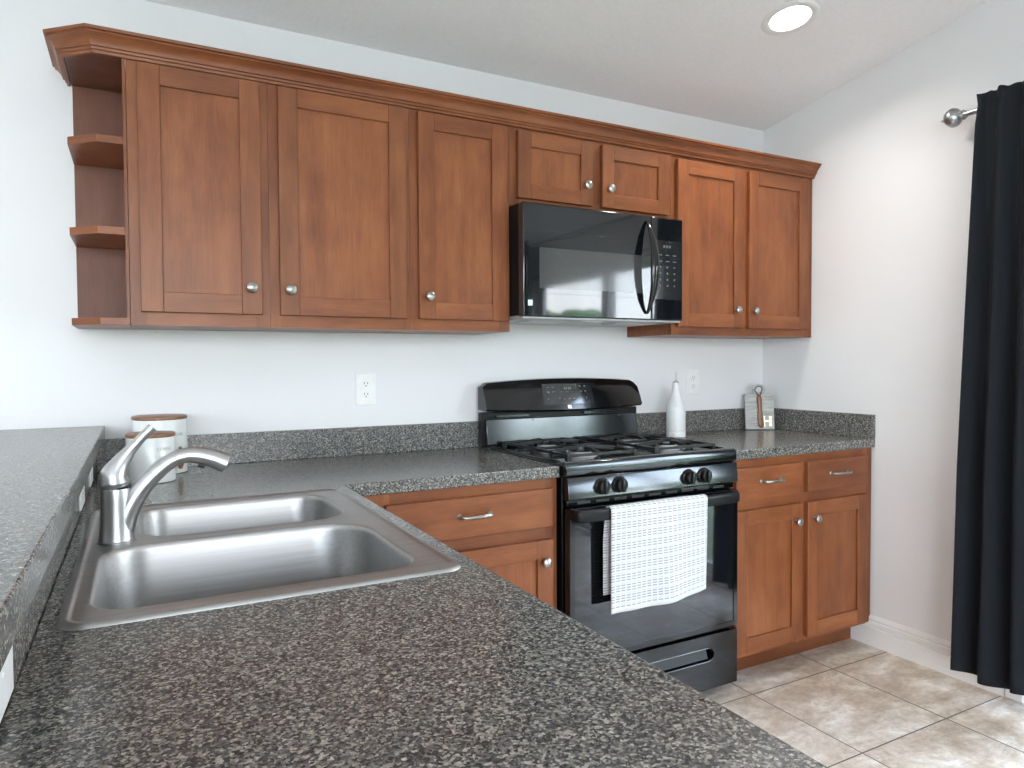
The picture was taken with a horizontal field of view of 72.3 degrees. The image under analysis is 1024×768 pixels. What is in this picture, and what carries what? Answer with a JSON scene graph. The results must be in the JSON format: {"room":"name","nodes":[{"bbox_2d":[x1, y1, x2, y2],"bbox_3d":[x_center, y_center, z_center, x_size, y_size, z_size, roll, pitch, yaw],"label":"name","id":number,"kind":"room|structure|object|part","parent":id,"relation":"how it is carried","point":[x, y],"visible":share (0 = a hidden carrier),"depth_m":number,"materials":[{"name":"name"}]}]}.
{"room":"kitchen","nodes":[
{"label":"kitchen","id":0,"kind":"room"},
{"bbox_2d":[0,0,762,449],"bbox_3d":[-1.745,-0.049,2.078,7.200,2.500,0.150,-1,2,-28],"label":"wall","id":1,"kind":"structure","parent":0,"point":[54,373],"depth_m":2.41,"materials":[{"name":"white paint"}]},
{"bbox_2d":[66,54,130,329],"bbox_3d":[-1.226,-0.554,2.084,0.148,0.768,0.300,-1,2,-28],"label":"corner shelf unit","id":2,"kind":"object","parent":1,"relation":"attached to","point":[97,146],"visible":0.91,"depth_m":2.19,"materials":[{"name":"brown wood"}]},
{"bbox_3d":[-1.228,-0.689,2.074,0.138,0.022,0.292,-1,2,-28],"label":"shelf","id":3,"kind":"part","parent":2,"relation":"part of","materials":[{"name":"brown wood"}]},
{"bbox_3d":[-1.228,-0.930,2.073,0.148,0.018,0.300,-1,2,-28],"label":"panel","id":4,"kind":"part","parent":2,"relation":"part of","materials":[{"name":"brown wood"}]},
{"bbox_3d":[-1.227,-0.435,2.082,0.138,0.022,0.292,-1,2,-28],"label":"shelf","id":5,"kind":"part","parent":2,"relation":"part of","materials":[{"name":"brown wood"}]},
{"bbox_3d":[-1.223,-0.181,2.095,0.148,0.020,0.300,-1,2,-28],"label":"panel","id":6,"kind":"part","parent":2,"relation":"part of","materials":[{"name":"brown wood"}]},
{"bbox_3d":[-1.163,-0.557,2.114,0.008,0.730,0.292,-1,2,-28],"label":"panel","id":7,"kind":"part","parent":2,"relation":"part of","materials":[{"name":"brown wood"}]},
{"bbox_2d":[125,59,269,330],"bbox_3d":[-0.980,-0.551,2.187,0.381,0.752,0.350,-1,2,-28],"label":"upper cabinet","id":8,"kind":"object","parent":1,"relation":"attached to","point":[197,145],"visible":1,"depth_m":2.06,"materials":[{"name":"brown wood"}]},
{"bbox_3d":[-0.785,-0.292,2.117,0.033,0.033,0.031,-1,2,-28],"label":"knob","id":9,"kind":"part","parent":8,"relation":"part of","materials":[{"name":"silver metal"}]},
{"bbox_2d":[96,421,477,472],"bbox_3d":[-0.726,0.215,2.532,1.336,0.104,0.020,-1,2,-28],"label":"backsplash","id":10,"kind":"structure","parent":1,"relation":"attached to","point":[243,447],"depth_m":2.55,"materials":[{"name":"stone"}]},
{"bbox_2d":[257,84,409,332],"bbox_3d":[-0.610,-0.559,2.384,0.457,0.752,0.350,-1,2,-28],"label":"upper cabinet","id":11,"kind":"object","parent":1,"relation":"attached to","point":[338,166],"visible":0.95,"depth_m":2.26,"materials":[{"name":"brown wood"}]},
{"bbox_3d":[-0.684,-0.292,2.171,0.033,0.033,0.031,-1,2,-28],"label":"knob","id":12,"kind":"part","parent":11,"relation":"part of","materials":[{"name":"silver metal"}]},
{"bbox_2d":[356,373,375,404],"bbox_3d":[-0.548,0.020,2.628,0.076,0.120,0.007,-1,2,-28],"label":"outlet plate","id":13,"kind":"object","parent":1,"relation":"attached to","point":[365,382],"visible":1,"depth_m":2.63,"materials":[{"name":"white plastic"}]},
{"bbox_2d":[362,380,369,387],"bbox_3d":[-0.547,0.000,2.625,0.030,0.029,0.002,-1,2,-28],"label":"receptacle","id":14,"kind":"object","parent":13,"relation":"attached to","point":[365,383],"depth_m":2.62,"materials":[{"name":"white plastic"}]},
{"bbox_2d":[362,391,369,397],"bbox_3d":[-0.547,0.040,2.626,0.030,0.029,0.002,-1,2,-28],"label":"receptacle","id":15,"kind":"object","parent":13,"relation":"attached to","point":[365,394],"depth_m":2.63,"materials":[{"name":"white plastic"}]},
{"bbox_2d":[42,23,821,178],"bbox_3d":[0.020,-0.975,2.711,3.052,0.060,0.346,-1,2,-28],"label":"crown molding","id":16,"kind":"structure","parent":1,"relation":"attached to","point":[62,42],"depth_m":2.29,"materials":[{"name":"brown wood"}]},
{"bbox_2d":[390,108,509,334],"bbox_3d":[-0.239,-0.567,2.582,0.383,0.752,0.350,-1,2,-28],"label":"upper cabinet","id":17,"kind":"object","parent":1,"relation":"attached to","point":[459,167],"visible":0.89,"depth_m":2.46,"materials":[{"name":"brown wood"}]},
{"bbox_3d":[-0.279,-0.299,2.388,0.033,0.033,0.031,-1,2,-28],"label":"knob","id":18,"kind":"part","parent":17,"relation":"part of","materials":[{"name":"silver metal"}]},
{"bbox_2d":[508,126,670,218],"bbox_3d":[0.266,-0.808,2.845,0.763,0.291,0.350,-1,2,-28],"label":"upper cabinet","id":19,"kind":"object","parent":1,"relation":"attached to","point":[544,167],"visible":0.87,"depth_m":2.69,"materials":[{"name":"brown wood"}]},
{"bbox_3d":[0.164,-0.807,2.637,0.329,0.244,0.019,-1,2,-28],"label":"door","id":20,"kind":"part","parent":19,"relation":"part of","materials":[{"name":"brown wood"}]},
{"bbox_3d":[0.290,-0.761,2.679,0.033,0.033,0.031,-1,2,-28],"label":"knob","id":21,"kind":"part","parent":19,"relation":"part of","materials":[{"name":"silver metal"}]},
{"bbox_2d":[509,201,681,326],"bbox_3d":[0.286,-0.450,2.800,0.737,0.418,0.461,-1,2,-28],"label":"microwave","id":22,"kind":"object","parent":19,"relation":"attached to","point":[569,266],"visible":0.96,"depth_m":2.63,"materials":[{"name":"black metal"}]},
{"bbox_3d":[0.288,-0.443,2.614,0.534,0.225,0.002,-1,2,-28],"label":"door glass","id":23,"kind":"part","parent":22,"relation":"part of","materials":[{"name":"black glass"}]},
{"bbox_3d":[0.271,-0.252,2.837,0.729,0.012,0.380,-1,2,-28],"label":"underside panel","id":24,"kind":"part","parent":22,"relation":"part of","materials":[{"name":"grey paint"}]},
{"bbox_3d":[0.540,-0.454,2.712,0.038,0.360,0.066,-1,2,-28],"label":"handle","id":25,"kind":"part","parent":22,"relation":"part of","materials":[{"name":"black plastic"}]},
{"bbox_3d":[0.611,-0.457,2.807,0.159,0.406,0.038,-1,2,-28],"label":"control panel","id":26,"kind":"part","parent":22,"relation":"part of","materials":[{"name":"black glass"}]},
{"bbox_3d":[0.620,-0.453,2.790,0.138,0.231,0.002,-1,2,-28],"label":"keypad panel","id":27,"kind":"part","parent":22,"relation":"part of","materials":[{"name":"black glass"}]},
{"bbox_3d":[0.386,-0.761,2.730,0.033,0.033,0.031,-1,2,-28],"label":"knob","id":28,"kind":"part","parent":19,"relation":"part of","materials":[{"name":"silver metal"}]},
{"bbox_3d":[0.496,-0.814,2.814,0.333,0.244,0.019,-1,2,-28],"label":"door","id":29,"kind":"part","parent":19,"relation":"part of","materials":[{"name":"brown wood"}]},
{"bbox_2d":[636,408,744,434],"bbox_3d":[0.910,0.180,3.404,0.836,0.104,0.020,-1,2,-28],"label":"backsplash","id":30,"kind":"structure","parent":1,"relation":"attached to","point":[654,423],"depth_m":3.40,"materials":[{"name":"stone"}]},
{"bbox_2d":[687,369,698,393],"bbox_3d":[0.876,-0.010,3.387,0.076,0.120,0.007,-1,2,-28],"label":"outlet plate","id":31,"kind":"object","parent":1,"relation":"attached to","point":[692,374],"visible":1,"depth_m":3.38,"materials":[{"name":"white plastic"}]},
{"bbox_2d":[627,154,811,338],"bbox_3d":[0.987,-0.594,3.236,0.866,0.752,0.350,-1,2,-28],"label":"upper cabinet","id":32,"kind":"object","parent":1,"relation":"attached to","point":[747,232],"visible":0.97,"depth_m":3.10,"materials":[{"name":"brown wood"}]},
{"bbox_3d":[0.854,-0.592,3.011,0.376,0.696,0.019,-1,2,-28],"label":"door","id":33,"kind":"part","parent":32,"relation":"part of","materials":[{"name":"brown wood"}]},
{"bbox_3d":[0.990,-0.325,3.064,0.033,0.033,0.031,-1,2,-28],"label":"knob","id":34,"kind":"part","parent":32,"relation":"part of","materials":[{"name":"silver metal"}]},
{"bbox_3d":[1.085,-0.326,3.115,0.033,0.033,0.031,-1,2,-28],"label":"knob","id":35,"kind":"part","parent":32,"relation":"part of","materials":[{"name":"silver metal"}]},
{"bbox_3d":[1.218,-0.600,3.205,0.381,0.696,0.019,-1,2,-28],"label":"door","id":36,"kind":"part","parent":32,"relation":"part of","materials":[{"name":"brown wood"}]},
{"bbox_2d":[144,0,988,130],"bbox_3d":[-0.248,-1.751,-0.798,7.200,1.248,6.550,-1,2,-28],"label":"ceiling","id":37,"kind":"structure","parent":0,"point":[714,60],"depth_m":2.69,"materials":[{"name":"paint"}]},
{"bbox_2d":[761,0,819,34],"bbox_3d":[1.046,-1.387,2.635,0.210,0.061,0.207,-1,2,-28],"label":"recessed light","id":38,"kind":"object","parent":37,"relation":"in","point":[794,16],"visible":0.94,"depth_m":2.66,"materials":[{"name":"white paint"}]},
{"bbox_2d":[771,6,808,22],"bbox_3d":[1.044,-1.403,2.638,0.152,0.028,0.151,-1,2,-28],"label":"diffuser","id":39,"kind":"object","parent":38,"relation":"attached to","point":[785,14],"depth_m":2.65,"materials":[{"name":"white plastic"}]},
{"bbox_2d":[700,638,1023,767],"bbox_3d":[-0.242,1.335,-0.683,7.200,0.120,6.600,-1,2,-28],"label":"floor","id":40,"kind":"structure","parent":0,"point":[848,703],"depth_m":2.51,"materials":[{"name":"tile"}]},
{"bbox_2d":[363,478,556,608],"bbox_3d":[-0.303,0.746,2.400,0.726,0.875,0.671,-1,2,-28],"label":"base cabinet","id":41,"kind":"object","parent":40,"relation":"on","point":[509,528],"visible":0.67,"depth_m":2.20,"materials":[{"name":"brown wood"}]},
{"bbox_3d":[-0.118,0.409,2.162,0.565,0.125,0.019,-1,2,-28],"label":"drawer","id":42,"kind":"part","parent":41,"relation":"part of","materials":[{"name":"brown wood"}]},
{"bbox_3d":[-0.106,0.404,2.138,0.122,0.018,0.038,-1,2,-28],"label":"handle","id":43,"kind":"part","parent":41,"relation":"part of","materials":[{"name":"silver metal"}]},
{"bbox_3d":[-0.116,0.791,2.173,0.565,0.558,0.019,-1,2,-28],"label":"door","id":44,"kind":"part","parent":41,"relation":"part of","materials":[{"name":"brown wood"}]},
{"bbox_3d":[0.111,0.577,2.262,0.033,0.033,0.031,-1,2,-28],"label":"knob","id":45,"kind":"part","parent":41,"relation":"part of","materials":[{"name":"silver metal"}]},
{"bbox_2d":[478,378,739,691],"bbox_3d":[0.371,0.575,2.711,0.775,1.190,0.698,-1,2,-28],"label":"gas range","id":46,"kind":"object","parent":40,"relation":"on","point":[587,428],"visible":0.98,"depth_m":2.56,"materials":[{"name":"black metal"}]},
{"bbox_2d":[556,475,564,612],"bbox_3d":[0.357,0.731,2.764,0.751,0.876,0.595,-1,2,-28],"label":"panel","id":47,"kind":"object","parent":46,"relation":"in","point":[560,503],"depth_m":2.32,"materials":[{"name":"black metal"}]},
{"bbox_3d":[0.228,0.186,2.962,0.749,0.102,0.025,-1,2,-28],"label":"backguard panel","id":48,"kind":"part","parent":46,"relation":"part of","materials":[{"name":"metal"}]},
{"bbox_3d":[0.235,0.041,2.935,0.238,0.082,0.023,-1,2,-28],"label":"display panel","id":49,"kind":"part","parent":46,"relation":"part of","materials":[{"name":"black glass"}]},
{"bbox_3d":[0.250,0.249,2.526,0.116,0.016,0.115,-1,2,-28],"label":"burner","id":50,"kind":"part","parent":46,"relation":"part of","materials":[{"name":"metal"}]},
{"bbox_3d":[0.306,0.341,2.325,0.058,0.058,0.034,-1,2,-28],"label":"burner knob","id":51,"kind":"part","parent":46,"relation":"part of","materials":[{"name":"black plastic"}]},
{"bbox_2d":[490,438,735,476],"bbox_3d":[0.379,0.266,2.703,0.757,0.048,0.561,-1,2,-28],"label":"cooktop","id":52,"kind":"object","parent":46,"relation":"in","point":[626,457],"depth_m":2.53,"materials":[{"name":"black metal"}]},
{"bbox_3d":[0.369,0.339,2.359,0.058,0.058,0.034,-1,2,-28],"label":"burner knob","id":53,"kind":"part","parent":46,"relation":"part of","materials":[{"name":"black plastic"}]},
{"bbox_3d":[0.508,0.659,2.479,0.749,0.518,0.042,-1,2,-28],"label":"oven door","id":54,"kind":"part","parent":46,"relation":"part of","materials":[{"name":"black glass"}]},
{"bbox_3d":[0.509,0.338,2.463,0.752,0.078,0.031,-1,2,-28],"label":"control panel","id":55,"kind":"part","parent":46,"relation":"part of","materials":[{"name":"metal"}]},
{"bbox_3d":[0.518,0.660,2.459,0.745,0.510,0.002,-1,2,-28],"label":"door edge trim","id":56,"kind":"part","parent":46,"relation":"part of","materials":[{"name":"black metal"}]},
{"bbox_3d":[0.518,0.421,2.423,0.726,0.040,0.058,-1,2,-28],"label":"oven handle","id":57,"kind":"part","parent":46,"relation":"part of","materials":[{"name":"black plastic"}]},
{"bbox_2d":[603,494,707,614],"bbox_3d":[0.501,0.574,2.390,0.428,0.356,0.054,-1,2,-28],"label":"dish towel","id":58,"kind":"object","parent":46,"relation":"hanging from","point":[655,551],"visible":0.99,"depth_m":2.37,"materials":[{"name":"fabric"}]},
{"bbox_3d":[0.598,0.242,2.712,0.104,0.016,0.103,-1,2,-28],"label":"burner","id":59,"kind":"part","parent":46,"relation":"part of","materials":[{"name":"metal"}]},
{"bbox_3d":[0.510,1.030,2.490,0.749,0.201,0.041,-1,2,-28],"label":"storage drawer","id":60,"kind":"part","parent":46,"relation":"part of","materials":[{"name":"black metal"}]},
{"bbox_3d":[0.639,0.334,2.503,0.058,0.058,0.034,-1,2,-28],"label":"burner knob","id":61,"kind":"part","parent":46,"relation":"part of","materials":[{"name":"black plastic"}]},
{"bbox_3d":[0.704,0.332,2.538,0.058,0.058,0.034,-1,2,-28],"label":"burner knob","id":62,"kind":"part","parent":46,"relation":"part of","materials":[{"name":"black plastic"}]},
{"bbox_2d":[731,447,870,670],"bbox_3d":[1.077,0.716,3.137,0.850,0.875,0.671,-1,2,-28],"label":"base cabinet","id":63,"kind":"object","parent":40,"relation":"on","point":[804,530],"visible":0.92,"depth_m":2.87,"materials":[{"name":"brown wood"}]},
{"bbox_2d":[636,408,875,459],"bbox_3d":[1.063,0.206,3.139,0.856,0.142,0.632,-1,2,-28],"label":"countertop","id":64,"kind":"structure","parent":63,"relation":"on","point":[796,432],"depth_m":3.22,"materials":[{"name":"stone"}]},
{"bbox_2d":[666,372,685,437],"bbox_3d":[0.742,0.092,3.171,0.089,0.296,0.088,-1,2,-28],"label":"oil bottle","id":65,"kind":"object","parent":64,"relation":"on","point":[675,408],"visible":0.98,"depth_m":3.14,"materials":[{"name":"white ceramic"}]},
{"bbox_2d":[744,384,774,428],"bbox_3d":[1.232,0.112,3.493,0.140,0.228,0.042,0,2,3],"label":"cutting board","id":66,"kind":"object","parent":64,"relation":"on","point":[750,400],"visible":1,"depth_m":3.48,"materials":[{"name":"grey wood"}]},
{"bbox_2d":[754,386,763,427],"bbox_3d":[1.228,0.113,3.479,0.038,0.207,0.038,-1,2,-6],"label":"spreader","id":67,"kind":"object","parent":66,"relation":"hanging from","point":[759,398],"visible":1,"depth_m":3.47,"materials":[{"name":"brown wood"}]},
{"bbox_3d":[1.015,0.384,2.766,0.368,0.125,0.019,-1,2,-28],"label":"drawer","id":68,"kind":"part","parent":63,"relation":"part of","materials":[{"name":"brown wood"}]},
{"bbox_3d":[1.017,0.766,2.777,0.368,0.558,0.019,-1,2,-28],"label":"door","id":69,"kind":"part","parent":63,"relation":"part of","materials":[{"name":"brown wood"}]},
{"bbox_3d":[1.028,0.379,2.742,0.122,0.018,0.038,-1,2,-28],"label":"handle","id":70,"kind":"part","parent":63,"relation":"part of","materials":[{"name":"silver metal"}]},
{"bbox_3d":[1.154,0.554,2.818,0.033,0.033,0.031,-1,2,-28],"label":"knob","id":71,"kind":"part","parent":63,"relation":"part of","materials":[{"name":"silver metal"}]},
{"bbox_3d":[1.253,0.552,2.870,0.033,0.033,0.031,-1,2,-28],"label":"knob","id":72,"kind":"part","parent":63,"relation":"part of","materials":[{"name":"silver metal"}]},
{"bbox_3d":[1.374,0.759,2.968,0.375,0.558,0.019,-1,2,-28],"label":"door","id":73,"kind":"part","parent":63,"relation":"part of","materials":[{"name":"brown wood"}]},
{"bbox_3d":[1.372,0.376,2.956,0.375,0.125,0.019,-1,2,-28],"label":"drawer","id":74,"kind":"part","parent":63,"relation":"part of","materials":[{"name":"brown wood"}]},
{"bbox_3d":[1.384,0.371,2.932,0.122,0.018,0.038,-1,2,-28],"label":"handle","id":75,"kind":"part","parent":63,"relation":"part of","materials":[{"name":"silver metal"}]},
{"bbox_3d":[-0.233,0.791,0.855,0.634,0.875,2.221,-1,2,-28],"label":"base cabinet","id":76,"kind":"object","parent":40,"relation":"on","visible":0},
{"bbox_2d":[0,421,827,767],"bbox_3d":[-0.063,0.268,1.271,1.356,0.142,2.870,-1,2,-28],"label":"countertop","id":77,"kind":"structure","parent":76,"relation":"on","point":[465,667],"depth_m":0.77,"materials":[{"name":"stone"}]},
{"bbox_2d":[0,645,13,722],"bbox_3d":[-0.474,0.270,0.649,0.007,0.076,0.120,-1,2,-28],"label":"outlet plate","id":78,"kind":"object","parent":77,"relation":"attached to","point":[6,674],"visible":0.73,"depth_m":0.67,"materials":[{"name":"white plastic"}]},
{"bbox_2d":[0,426,104,671],"bbox_3d":[-0.837,0.193,0.856,0.484,0.044,2.870,-1,2,-28],"label":"bar","id":79,"kind":"object","parent":77,"relation":"on","point":[44,472],"visible":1,"depth_m":1.01,"materials":[{"name":"stone"}]},
{"bbox_2d":[78,485,84,510],"bbox_3d":[-0.978,0.241,1.593,0.007,0.076,0.120,-1,2,-28],"label":"outlet plate","id":80,"kind":"object","parent":77,"relation":"attached to","point":[81,500],"visible":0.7,"depth_m":1.55,"materials":[{"name":"white plastic"}]},
{"bbox_2d":[88,467,92,486],"bbox_3d":[-1.140,0.233,1.897,0.007,0.076,0.120,-1,2,-28],"label":"outlet plate","id":81,"kind":"object","parent":77,"relation":"attached to","point":[90,477],"visible":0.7,"depth_m":1.85,"materials":[{"name":"white plastic"}]},
{"bbox_2d":[125,431,175,483],"bbox_3d":[-1.053,0.213,2.044,0.132,0.142,0.132,-1,2,-28],"label":"canister","id":82,"kind":"object","parent":77,"relation":"on","point":[159,444],"visible":0.66,"depth_m":1.99,"materials":[{"name":"white ceramic"}]},
{"bbox_3d":[-1.054,0.147,2.042,0.132,0.011,0.132,-1,2,-28],"label":"lid","id":83,"kind":"part","parent":82,"relation":"part of","materials":[{"name":"brown wood"}]},
{"bbox_2d":[131,414,187,473],"bbox_3d":[-1.112,0.189,2.214,0.160,0.180,0.160,-1,2,-28],"label":"canister","id":84,"kind":"object","parent":77,"relation":"on","point":[177,423],"visible":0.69,"depth_m":2.17,"materials":[{"name":"white ceramic"}]},
{"bbox_3d":[-1.112,0.104,2.212,0.160,0.011,0.160,-1,2,-28],"label":"lid","id":85,"kind":"part","parent":84,"relation":"part of","materials":[{"name":"brown wood"}]},
{"bbox_2d":[97,424,230,545],"bbox_3d":[-0.678,0.187,1.372,0.237,0.221,0.066,-1,2,-28],"label":"kitchen faucet","id":86,"kind":"object","parent":77,"relation":"on","point":[121,503],"visible":1,"depth_m":1.33,"materials":[{"name":"metal"}]},
{"bbox_2d":[97,488,136,545],"bbox_3d":[-0.753,0.249,1.333,0.066,0.102,0.066,-1,2,-28],"label":"base","id":87,"kind":"object","parent":86,"relation":"on","point":[118,506],"depth_m":1.31,"materials":[{"name":"metal"}]},
{"bbox_3d":[-0.736,0.140,1.340,0.100,0.125,0.054,-1,2,-28],"label":"lever handle","id":88,"kind":"part","parent":86,"relation":"part of","materials":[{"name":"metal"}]},
{"bbox_3d":[-0.727,0.228,1.347,0.098,0.131,0.049,-1,2,-28],"label":"spout","id":89,"kind":"part","parent":86,"relation":"part of","materials":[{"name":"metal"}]},
{"bbox_2d":[56,489,460,630],"bbox_3d":[-0.522,0.378,1.389,0.572,0.168,0.840,-1,2,-28],"label":"sink","id":90,"kind":"object","parent":77,"relation":"in","point":[185,557],"visible":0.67,"depth_m":1.37,"materials":[{"name":"silver metal"}]},
{"bbox_2d":[762,0,1023,641],"bbox_3d":[2.813,-0.591,0.896,0.150,3.600,6.200,-1,2,-28],"label":"wall","id":91,"kind":"structure","parent":0,"point":[891,188],"depth_m":2.95,"materials":[{"name":"white paint"}]},
{"bbox_2d":[851,614,1004,696],"bbox_3d":[1.689,1.091,2.893,0.018,0.132,0.638,-1,2,-28],"label":"baseboard","id":92,"kind":"structure","parent":91,"relation":"attached to","point":[924,649],"depth_m":2.92,"materials":[{"name":"white paint"}]},
{"bbox_2d":[941,108,976,127],"bbox_3d":[2.288,-0.976,1.564,0.130,0.080,2.594,-1,2,-28],"label":"curtain rod","id":93,"kind":"object","parent":91,"relation":"attached to","point":[953,117],"visible":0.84,"depth_m":2.63,"materials":[{"name":"grey metal"}]},
{"bbox_3d":[2.263,-0.979,1.550,0.021,0.021,2.410,-1,2,-28],"label":"rod","id":94,"kind":"part","parent":93,"relation":"part of","materials":[{"name":"grey metal"}]},
{"bbox_2d":[950,81,1023,695],"bbox_3d":[1.762,0.020,2.416,0.087,2.141,0.430,-1,2,-28],"label":"curtain","id":95,"kind":"object","parent":93,"relation":"hanging from","point":[987,632],"visible":1,"depth_m":2.50,"materials":[{"name":"black fabric"}]},
{"bbox_2d":[1005,689,1023,702],"bbox_3d":[2.338,0.180,1.638,0.018,2.020,2.140,-1,2,-28],"label":"trim","id":96,"kind":"structure","parent":91,"relation":"attached to","point":[1019,698],"depth_m":2.58,"materials":[{"name":"white paint"}]}
]}

